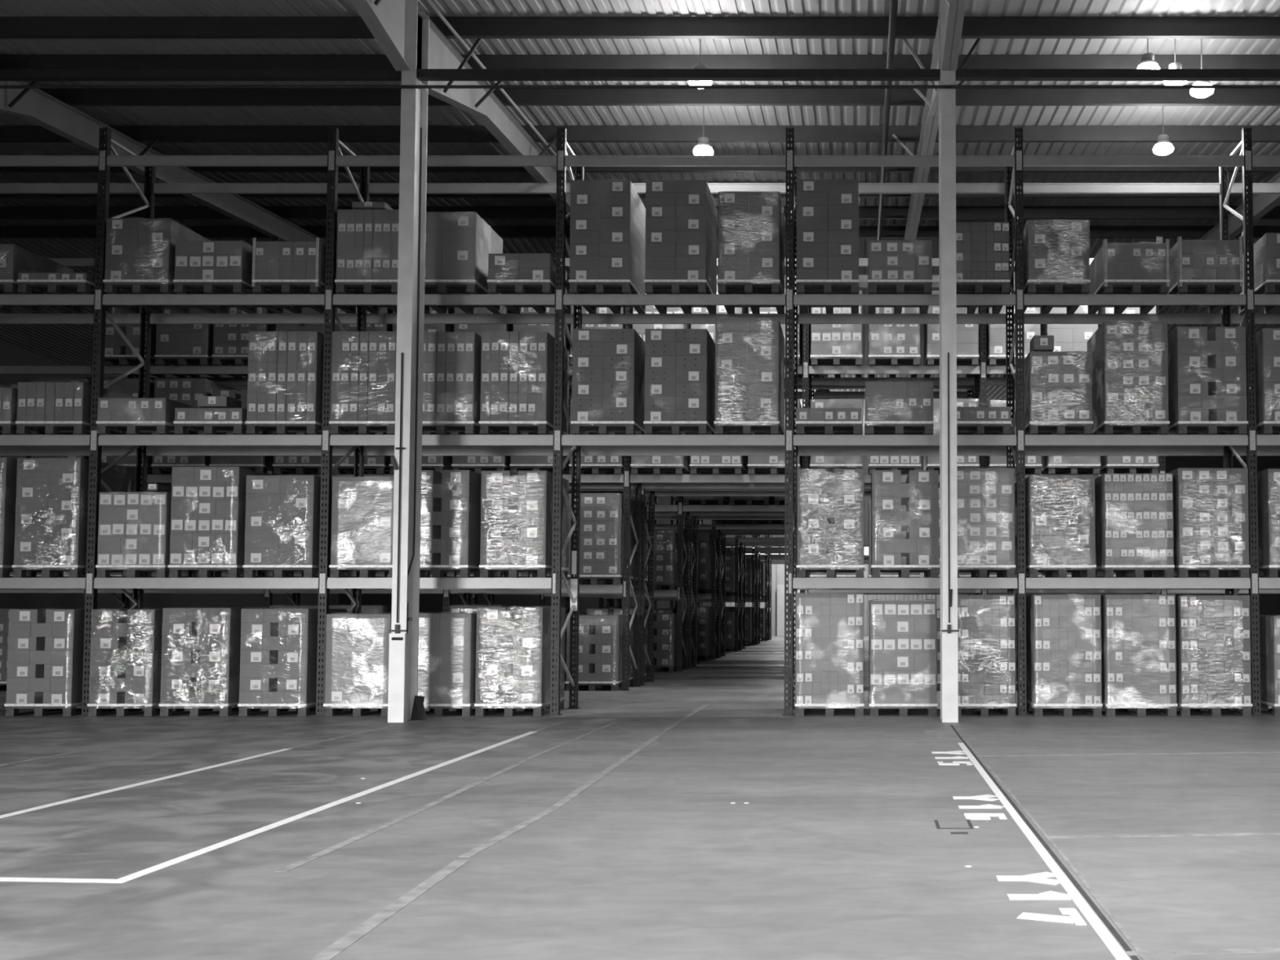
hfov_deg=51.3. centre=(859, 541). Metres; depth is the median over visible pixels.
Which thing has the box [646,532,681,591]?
load
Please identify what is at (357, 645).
load
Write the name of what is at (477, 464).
load
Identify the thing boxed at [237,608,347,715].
load
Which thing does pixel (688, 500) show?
load
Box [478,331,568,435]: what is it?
load
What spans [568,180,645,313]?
load
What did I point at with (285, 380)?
load
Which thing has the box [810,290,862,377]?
load
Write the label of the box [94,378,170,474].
load
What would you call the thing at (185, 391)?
load
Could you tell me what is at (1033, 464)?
load
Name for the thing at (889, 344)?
load
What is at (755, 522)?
load
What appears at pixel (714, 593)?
rack
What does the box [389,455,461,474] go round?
load
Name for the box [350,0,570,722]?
frame
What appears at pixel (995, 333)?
load
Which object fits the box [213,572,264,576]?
load
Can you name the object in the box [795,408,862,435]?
load
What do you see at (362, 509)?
load
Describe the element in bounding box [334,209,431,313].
load
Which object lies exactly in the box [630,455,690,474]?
load
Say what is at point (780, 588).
door
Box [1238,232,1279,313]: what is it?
load
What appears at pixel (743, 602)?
rack
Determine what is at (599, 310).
load
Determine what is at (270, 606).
load
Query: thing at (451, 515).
load
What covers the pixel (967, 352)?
load
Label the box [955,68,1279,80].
tie beam
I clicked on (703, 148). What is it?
lamp
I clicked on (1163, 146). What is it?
lamp
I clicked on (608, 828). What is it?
floor
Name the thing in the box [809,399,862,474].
load
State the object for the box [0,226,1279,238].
purlin
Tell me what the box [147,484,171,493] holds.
carton
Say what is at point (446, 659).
load
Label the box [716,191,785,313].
load
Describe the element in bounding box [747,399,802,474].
load
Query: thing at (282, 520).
load
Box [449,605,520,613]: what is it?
load
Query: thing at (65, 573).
load
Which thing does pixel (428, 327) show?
load
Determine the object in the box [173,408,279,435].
load
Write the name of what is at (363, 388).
load
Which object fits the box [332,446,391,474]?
load
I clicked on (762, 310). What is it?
load
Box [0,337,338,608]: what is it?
wall
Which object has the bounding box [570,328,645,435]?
load
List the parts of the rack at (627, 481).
post, upright frame, post, post, upright frame, post, post, upright frame, post, post, upright frame, post, post, upright frame, post, post, upright frame, post, post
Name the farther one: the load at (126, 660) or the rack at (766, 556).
the rack at (766, 556)
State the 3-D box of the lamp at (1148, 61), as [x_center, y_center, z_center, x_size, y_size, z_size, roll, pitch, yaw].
[3.608,-6.160,16.317,0.300,0.668,0.300,0,-3,0]
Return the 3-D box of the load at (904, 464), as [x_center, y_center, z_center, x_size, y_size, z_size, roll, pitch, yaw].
[0.546,-1.609,21.011,0.840,1.160,1.240,0,-3,0]
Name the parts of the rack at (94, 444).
post, upright frame, post, post, upright frame, post, post, upright frame, post, post, upright frame, post, post, upright frame, post, post, upright frame, post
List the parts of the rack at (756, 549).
post, post, post, upright frame, post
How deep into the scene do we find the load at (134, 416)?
15.70 m
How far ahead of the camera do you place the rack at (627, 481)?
20.56 m
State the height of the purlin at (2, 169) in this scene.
0.243 m
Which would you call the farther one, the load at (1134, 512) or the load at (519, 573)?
the load at (519, 573)
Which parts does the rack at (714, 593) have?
post, post, post, upright frame, post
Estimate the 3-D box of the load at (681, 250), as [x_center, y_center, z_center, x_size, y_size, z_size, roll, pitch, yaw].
[-2.240,-3.694,16.410,0.780,1.403,1.242,0,-3,0]
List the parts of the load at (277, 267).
corner post, corner post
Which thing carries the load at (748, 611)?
on the floor
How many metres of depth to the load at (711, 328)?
20.51 m
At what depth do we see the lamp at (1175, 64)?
16.37 m
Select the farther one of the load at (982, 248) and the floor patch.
the load at (982, 248)
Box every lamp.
[688,38,711,84]
[693,106,713,155]
[1137,38,1159,68]
[1152,106,1173,155]
[1163,38,1186,84]
[1190,38,1213,97]
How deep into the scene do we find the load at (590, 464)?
20.40 m
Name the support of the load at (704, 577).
on the rack at (714, 593)
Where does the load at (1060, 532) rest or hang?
on the rack at (94, 444)
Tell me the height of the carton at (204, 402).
0.126 m
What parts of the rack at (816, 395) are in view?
post, upright frame, post, post, upright frame, post, post, post, post, post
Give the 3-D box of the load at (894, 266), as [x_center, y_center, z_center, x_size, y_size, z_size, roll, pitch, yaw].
[0.489,-3.322,16.393,0.813,0.658,1.245,0,-3,0]
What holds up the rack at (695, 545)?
on the floor
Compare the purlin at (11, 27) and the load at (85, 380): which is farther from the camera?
the load at (85, 380)
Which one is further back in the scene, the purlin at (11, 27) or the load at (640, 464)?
the load at (640, 464)
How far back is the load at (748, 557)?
46.13 m
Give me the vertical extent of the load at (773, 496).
1.447 m
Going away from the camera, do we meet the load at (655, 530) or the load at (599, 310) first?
the load at (599, 310)
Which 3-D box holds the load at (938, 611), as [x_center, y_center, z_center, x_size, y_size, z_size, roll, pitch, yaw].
[1.467,1.706,20.839,0.841,1.299,1.238,0,-3,0]
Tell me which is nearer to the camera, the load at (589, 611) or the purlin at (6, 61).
the purlin at (6, 61)
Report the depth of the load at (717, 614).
34.18 m
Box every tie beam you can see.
[0,68,401,80]
[417,68,940,80]
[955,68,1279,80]
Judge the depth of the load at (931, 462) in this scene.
20.42 m
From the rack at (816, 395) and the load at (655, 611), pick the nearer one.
the rack at (816, 395)
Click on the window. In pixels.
(865, 546)
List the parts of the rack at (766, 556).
post, upright frame, post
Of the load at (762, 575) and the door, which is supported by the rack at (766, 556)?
the load at (762, 575)
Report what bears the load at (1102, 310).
on the rack at (627, 481)
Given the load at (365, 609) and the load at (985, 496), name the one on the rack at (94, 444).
the load at (985, 496)
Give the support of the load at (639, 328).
on the rack at (627, 481)
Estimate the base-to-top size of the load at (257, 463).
1.347 m
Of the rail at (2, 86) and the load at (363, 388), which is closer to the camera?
the rail at (2, 86)
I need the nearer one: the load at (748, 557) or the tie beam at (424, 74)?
the tie beam at (424, 74)
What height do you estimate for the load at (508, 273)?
0.493 m
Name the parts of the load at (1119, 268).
corner post, corner post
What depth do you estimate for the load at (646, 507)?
22.42 m
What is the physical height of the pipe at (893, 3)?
1.005 m
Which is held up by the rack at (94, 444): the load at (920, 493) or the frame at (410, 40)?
the load at (920, 493)
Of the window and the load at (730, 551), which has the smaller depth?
the load at (730, 551)
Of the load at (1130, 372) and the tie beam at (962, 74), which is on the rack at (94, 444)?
the load at (1130, 372)
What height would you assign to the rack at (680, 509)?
7.182 m
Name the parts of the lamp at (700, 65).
bulb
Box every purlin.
[0,16,1279,38]
[0,54,1279,68]
[0,125,1279,142]
[0,166,1279,172]
[0,185,1247,197]
[0,205,1279,219]
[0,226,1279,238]
[39,88,1279,106]
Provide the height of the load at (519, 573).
1.449 m
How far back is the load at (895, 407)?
15.71 m
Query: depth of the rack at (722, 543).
34.98 m
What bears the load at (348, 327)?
on the rack at (627, 481)
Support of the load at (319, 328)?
on the rack at (627, 481)
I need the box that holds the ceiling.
[0,0,1279,435]
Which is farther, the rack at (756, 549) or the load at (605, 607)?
the rack at (756, 549)
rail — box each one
[0,84,407,88]
[404,84,951,88]
[946,84,1279,88]
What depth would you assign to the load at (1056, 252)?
15.81 m
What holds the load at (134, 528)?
on the rack at (94, 444)
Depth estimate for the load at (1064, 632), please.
15.56 m
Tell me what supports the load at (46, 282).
on the rack at (94, 444)
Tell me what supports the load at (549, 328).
on the rack at (627, 481)
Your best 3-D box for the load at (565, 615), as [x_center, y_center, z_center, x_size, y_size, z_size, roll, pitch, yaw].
[-5.072,1.757,20.837,0.836,1.197,1.237,0,-3,0]
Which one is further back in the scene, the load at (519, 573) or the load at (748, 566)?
the load at (748, 566)
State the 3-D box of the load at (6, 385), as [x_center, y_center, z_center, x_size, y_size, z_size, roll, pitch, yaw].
[-13.500,-1.754,21.017,0.838,1.449,1.240,0,-3,0]
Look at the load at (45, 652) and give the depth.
15.56 m
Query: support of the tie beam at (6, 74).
attached to the frame at (36, 106)
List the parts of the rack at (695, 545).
upright frame, post, post, upright frame, post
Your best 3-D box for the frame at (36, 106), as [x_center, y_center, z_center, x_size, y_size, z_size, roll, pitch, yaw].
[-11.490,-2.510,14.928,1.034,9.116,25.400,0,-3,0]
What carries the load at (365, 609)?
on the floor
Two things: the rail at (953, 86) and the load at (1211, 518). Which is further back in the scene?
the load at (1211, 518)
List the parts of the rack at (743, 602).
post, post, upright frame, post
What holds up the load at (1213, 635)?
on the floor
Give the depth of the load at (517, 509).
15.64 m
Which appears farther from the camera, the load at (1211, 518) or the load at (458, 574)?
the load at (458, 574)
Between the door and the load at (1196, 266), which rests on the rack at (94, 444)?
the load at (1196, 266)
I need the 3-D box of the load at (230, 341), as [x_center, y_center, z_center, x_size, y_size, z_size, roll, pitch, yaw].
[-9.785,-3.352,21.100,0.840,1.198,1.238,0,-3,0]
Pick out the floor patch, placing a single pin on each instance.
(931, 733)
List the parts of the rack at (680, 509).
post, post, upright frame, post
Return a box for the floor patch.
[923,728,946,737]
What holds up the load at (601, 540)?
on the rack at (627, 481)
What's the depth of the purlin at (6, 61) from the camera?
17.42 m
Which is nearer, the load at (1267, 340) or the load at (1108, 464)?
the load at (1267, 340)
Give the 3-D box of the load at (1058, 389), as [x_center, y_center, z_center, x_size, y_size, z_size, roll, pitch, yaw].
[2.427,-1.781,16.311,0.792,1.023,1.242,0,-3,0]
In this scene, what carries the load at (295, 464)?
on the rack at (627, 481)
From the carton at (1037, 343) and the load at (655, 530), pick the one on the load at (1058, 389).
the carton at (1037, 343)
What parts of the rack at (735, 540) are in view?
post, upright frame, post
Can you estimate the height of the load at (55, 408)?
0.649 m
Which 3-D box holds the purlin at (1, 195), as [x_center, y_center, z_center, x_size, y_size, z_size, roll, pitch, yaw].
[-1.000,-6.486,24.073,46.000,0.243,0.080,0,-3,0]
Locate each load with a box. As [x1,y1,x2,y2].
[0,244,73,313]
[0,383,31,459]
[0,387,62,435]
[0,457,63,577]
[0,608,46,690]
[4,608,124,715]
[12,457,136,577]
[15,382,137,435]
[17,272,140,313]
[31,378,90,459]
[36,571,84,576]
[87,608,183,715]
[91,571,146,576]
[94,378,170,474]
[95,492,214,577]
[96,398,197,435]
[97,276,186,377]
[102,217,217,313]
[151,378,240,474]
[154,307,242,377]
[158,608,275,715]
[168,466,273,577]
[173,240,284,313]
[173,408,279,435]
[208,389,288,474]
[211,305,275,377]
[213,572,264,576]
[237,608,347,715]
[242,475,348,577]
[244,331,348,435]
[251,237,356,313]
[269,605,318,608]
[272,455,345,474]
[275,305,330,334]
[323,613,391,715]
[328,331,422,435]
[328,476,420,577]
[328,605,391,613]
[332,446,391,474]
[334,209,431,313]
[334,305,392,331]
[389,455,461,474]
[392,308,452,332]
[417,613,488,715]
[419,470,493,577]
[422,332,493,435]
[424,212,502,313]
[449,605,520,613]
[451,455,519,474]
[453,305,513,337]
[456,571,505,577]
[474,607,564,715]
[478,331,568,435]
[479,471,568,579]
[487,253,571,313]
[509,404,570,474]
[513,307,572,376]
[518,496,568,579]
[564,614,574,689]
[564,614,631,690]
[567,493,633,586]
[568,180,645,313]
[568,399,628,474]
[569,305,630,365]
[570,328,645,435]
[586,608,646,685]
[604,606,633,608]
[611,500,647,586]
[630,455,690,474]
[632,305,691,341]
[643,328,715,435]
[644,180,716,313]
[645,613,680,671]
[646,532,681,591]
[646,608,676,613]
[649,528,690,591]
[661,613,689,668]
[678,606,714,659]
[684,496,728,505]
[689,455,748,474]
[690,275,748,344]
[691,533,713,593]
[700,554,720,593]
[701,613,719,657]
[714,318,785,435]
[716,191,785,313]
[718,606,737,649]
[718,611,736,651]
[724,555,736,595]
[725,546,739,595]
[729,496,773,505]
[739,496,774,505]
[741,563,753,597]
[742,608,751,645]
[744,555,754,597]
[746,562,764,598]
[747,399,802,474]
[748,275,802,377]
[753,520,787,524]
[759,608,765,640]
[774,496,795,505]
[795,179,858,313]
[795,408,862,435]
[795,593,864,715]
[796,468,864,577]
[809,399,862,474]
[809,501,855,577]
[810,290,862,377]
[864,381,933,435]
[867,240,933,313]
[867,307,920,377]
[867,499,920,577]
[868,455,920,474]
[868,600,937,715]
[870,470,939,577]
[923,488,970,577]
[924,290,978,377]
[924,398,979,474]
[936,608,940,684]
[955,222,1009,313]
[956,406,1011,435]
[956,467,1015,577]
[957,595,1016,715]
[983,271,1039,377]
[984,400,1042,474]
[987,506,1042,577]
[1015,608,1021,690]
[1017,220,1090,313]
[1017,351,1093,435]
[1018,475,1096,577]
[1022,595,1102,715]
[1040,305,1097,351]
[1040,455,1100,474]
[1041,572,1071,577]
[1087,239,1169,313]
[1087,321,1169,435]
[1093,473,1174,577]
[1097,305,1155,328]
[1099,455,1159,474]
[1100,595,1177,715]
[1156,236,1243,313]
[1158,326,1248,435]
[1163,467,1250,577]
[1165,595,1252,715]
[1235,328,1279,435]
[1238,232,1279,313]
[1246,468,1279,577]
[1253,616,1279,715]
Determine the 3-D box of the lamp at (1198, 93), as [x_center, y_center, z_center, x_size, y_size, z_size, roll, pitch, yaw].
[4.345,-6.077,16.553,0.300,0.842,0.300,0,-3,0]
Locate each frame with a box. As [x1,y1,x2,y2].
[0,80,325,244]
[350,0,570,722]
[892,0,980,722]
[1199,172,1279,239]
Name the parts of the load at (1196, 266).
corner post, corner post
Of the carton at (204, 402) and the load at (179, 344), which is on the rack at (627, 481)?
the load at (179, 344)
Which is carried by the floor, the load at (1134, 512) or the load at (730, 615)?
the load at (730, 615)
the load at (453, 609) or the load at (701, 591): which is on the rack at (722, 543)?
the load at (701, 591)
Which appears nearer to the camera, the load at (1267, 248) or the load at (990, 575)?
the load at (1267, 248)
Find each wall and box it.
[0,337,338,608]
[338,446,1279,635]
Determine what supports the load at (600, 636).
on the floor
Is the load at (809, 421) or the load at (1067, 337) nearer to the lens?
the load at (809, 421)
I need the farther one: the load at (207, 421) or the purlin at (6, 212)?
the purlin at (6, 212)
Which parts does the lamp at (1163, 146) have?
bulb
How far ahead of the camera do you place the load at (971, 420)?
15.70 m
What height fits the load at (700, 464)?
1.531 m
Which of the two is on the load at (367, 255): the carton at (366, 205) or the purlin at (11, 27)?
the carton at (366, 205)
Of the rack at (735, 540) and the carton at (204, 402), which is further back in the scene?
the rack at (735, 540)
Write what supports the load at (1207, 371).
on the rack at (94, 444)
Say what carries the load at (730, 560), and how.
on the rack at (735, 540)
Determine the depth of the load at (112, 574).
20.31 m
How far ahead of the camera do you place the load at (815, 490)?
15.64 m
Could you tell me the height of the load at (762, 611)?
1.304 m
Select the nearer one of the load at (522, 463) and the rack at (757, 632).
the load at (522, 463)
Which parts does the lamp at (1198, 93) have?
bulb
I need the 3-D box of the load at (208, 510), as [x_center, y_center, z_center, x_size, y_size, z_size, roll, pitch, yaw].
[-7.879,-0.214,16.233,0.854,1.354,1.244,0,-3,0]
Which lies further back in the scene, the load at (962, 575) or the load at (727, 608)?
the load at (727, 608)
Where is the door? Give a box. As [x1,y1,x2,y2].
[777,584,804,635]
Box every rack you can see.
[0,127,1279,715]
[0,236,1279,690]
[470,283,978,685]
[538,337,822,671]
[556,374,823,668]
[599,374,828,659]
[611,389,830,657]
[641,496,795,651]
[650,496,795,649]
[670,496,795,645]
[676,502,795,644]
[694,517,795,640]
[698,520,795,639]
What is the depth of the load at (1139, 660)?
15.56 m
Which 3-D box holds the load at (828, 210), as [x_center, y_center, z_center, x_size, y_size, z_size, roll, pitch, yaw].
[-0.394,-3.697,16.410,0.798,1.408,1.241,0,-3,0]
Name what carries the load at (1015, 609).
on the floor
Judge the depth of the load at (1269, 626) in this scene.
15.71 m
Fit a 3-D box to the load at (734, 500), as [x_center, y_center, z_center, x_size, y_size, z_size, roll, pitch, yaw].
[-2.256,-1.441,27.110,0.842,1.447,1.241,0,-3,0]
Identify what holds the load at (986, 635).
on the floor
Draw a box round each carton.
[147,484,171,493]
[197,395,241,408]
[351,201,393,209]
[1030,335,1053,351]
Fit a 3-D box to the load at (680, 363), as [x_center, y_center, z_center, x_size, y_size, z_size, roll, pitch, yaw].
[-2.226,-1.919,16.320,0.797,1.299,1.244,0,-3,0]
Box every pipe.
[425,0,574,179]
[876,0,897,239]
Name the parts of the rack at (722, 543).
post, upright frame, post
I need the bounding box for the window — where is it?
[725,544,868,557]
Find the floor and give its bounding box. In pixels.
[0,635,1279,959]
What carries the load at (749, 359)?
on the rack at (94, 444)
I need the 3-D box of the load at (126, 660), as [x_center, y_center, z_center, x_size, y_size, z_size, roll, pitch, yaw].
[-8.823,1.467,16.145,0.797,1.296,1.240,0,-3,0]
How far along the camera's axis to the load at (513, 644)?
15.56 m
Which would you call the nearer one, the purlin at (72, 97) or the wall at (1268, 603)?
the purlin at (72, 97)
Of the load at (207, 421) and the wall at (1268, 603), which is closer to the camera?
the load at (207, 421)
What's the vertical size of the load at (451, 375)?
1.255 m
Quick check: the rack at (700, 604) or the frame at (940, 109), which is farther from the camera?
the rack at (700, 604)
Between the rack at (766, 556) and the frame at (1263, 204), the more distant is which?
the rack at (766, 556)
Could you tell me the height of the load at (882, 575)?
1.346 m
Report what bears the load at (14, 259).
on the rack at (94, 444)
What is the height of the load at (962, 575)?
1.528 m
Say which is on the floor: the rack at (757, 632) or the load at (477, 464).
the rack at (757, 632)
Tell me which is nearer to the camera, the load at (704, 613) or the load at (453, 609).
the load at (453, 609)
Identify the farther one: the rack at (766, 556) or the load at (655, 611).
the rack at (766, 556)
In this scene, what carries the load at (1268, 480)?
on the rack at (94, 444)
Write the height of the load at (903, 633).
1.399 m
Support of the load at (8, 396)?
on the rack at (94, 444)
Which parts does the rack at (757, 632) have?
post, post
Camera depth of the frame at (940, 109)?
14.91 m
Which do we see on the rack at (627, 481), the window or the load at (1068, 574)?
the load at (1068, 574)
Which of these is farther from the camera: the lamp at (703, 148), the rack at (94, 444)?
the lamp at (703, 148)
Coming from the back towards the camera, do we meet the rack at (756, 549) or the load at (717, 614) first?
the rack at (756, 549)
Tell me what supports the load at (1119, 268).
on the rack at (94, 444)
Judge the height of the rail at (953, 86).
0.040 m
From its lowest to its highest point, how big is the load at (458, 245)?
1.006 m
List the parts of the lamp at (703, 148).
bulb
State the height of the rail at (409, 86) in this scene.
0.040 m
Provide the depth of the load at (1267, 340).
15.74 m
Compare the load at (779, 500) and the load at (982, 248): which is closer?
the load at (982, 248)
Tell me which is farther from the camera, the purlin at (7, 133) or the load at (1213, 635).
the purlin at (7, 133)
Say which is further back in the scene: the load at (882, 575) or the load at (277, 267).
the load at (882, 575)
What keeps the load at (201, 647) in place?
on the floor
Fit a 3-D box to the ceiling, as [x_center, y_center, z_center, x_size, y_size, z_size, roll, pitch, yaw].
[-0.900,-6.361,25.859,46.200,0.846,69.000,0,-3,0]
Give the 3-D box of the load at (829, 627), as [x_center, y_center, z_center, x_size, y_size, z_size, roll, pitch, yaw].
[-0.364,1.372,16.152,0.860,1.486,1.245,0,-3,0]
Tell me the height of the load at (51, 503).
1.459 m
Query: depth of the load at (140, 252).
15.81 m
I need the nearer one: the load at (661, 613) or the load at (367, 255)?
the load at (367, 255)
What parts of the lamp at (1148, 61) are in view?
bulb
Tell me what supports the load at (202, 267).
on the rack at (94, 444)
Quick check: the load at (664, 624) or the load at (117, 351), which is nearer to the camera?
the load at (117, 351)
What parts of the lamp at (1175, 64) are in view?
bulb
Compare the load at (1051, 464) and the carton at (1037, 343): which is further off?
the load at (1051, 464)
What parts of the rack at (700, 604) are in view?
post, upright frame, post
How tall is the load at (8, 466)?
1.469 m
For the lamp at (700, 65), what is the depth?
16.31 m
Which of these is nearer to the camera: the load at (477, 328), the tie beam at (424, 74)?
the tie beam at (424, 74)
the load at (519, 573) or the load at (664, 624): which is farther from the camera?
the load at (664, 624)
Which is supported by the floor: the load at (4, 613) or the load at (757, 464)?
the load at (4, 613)

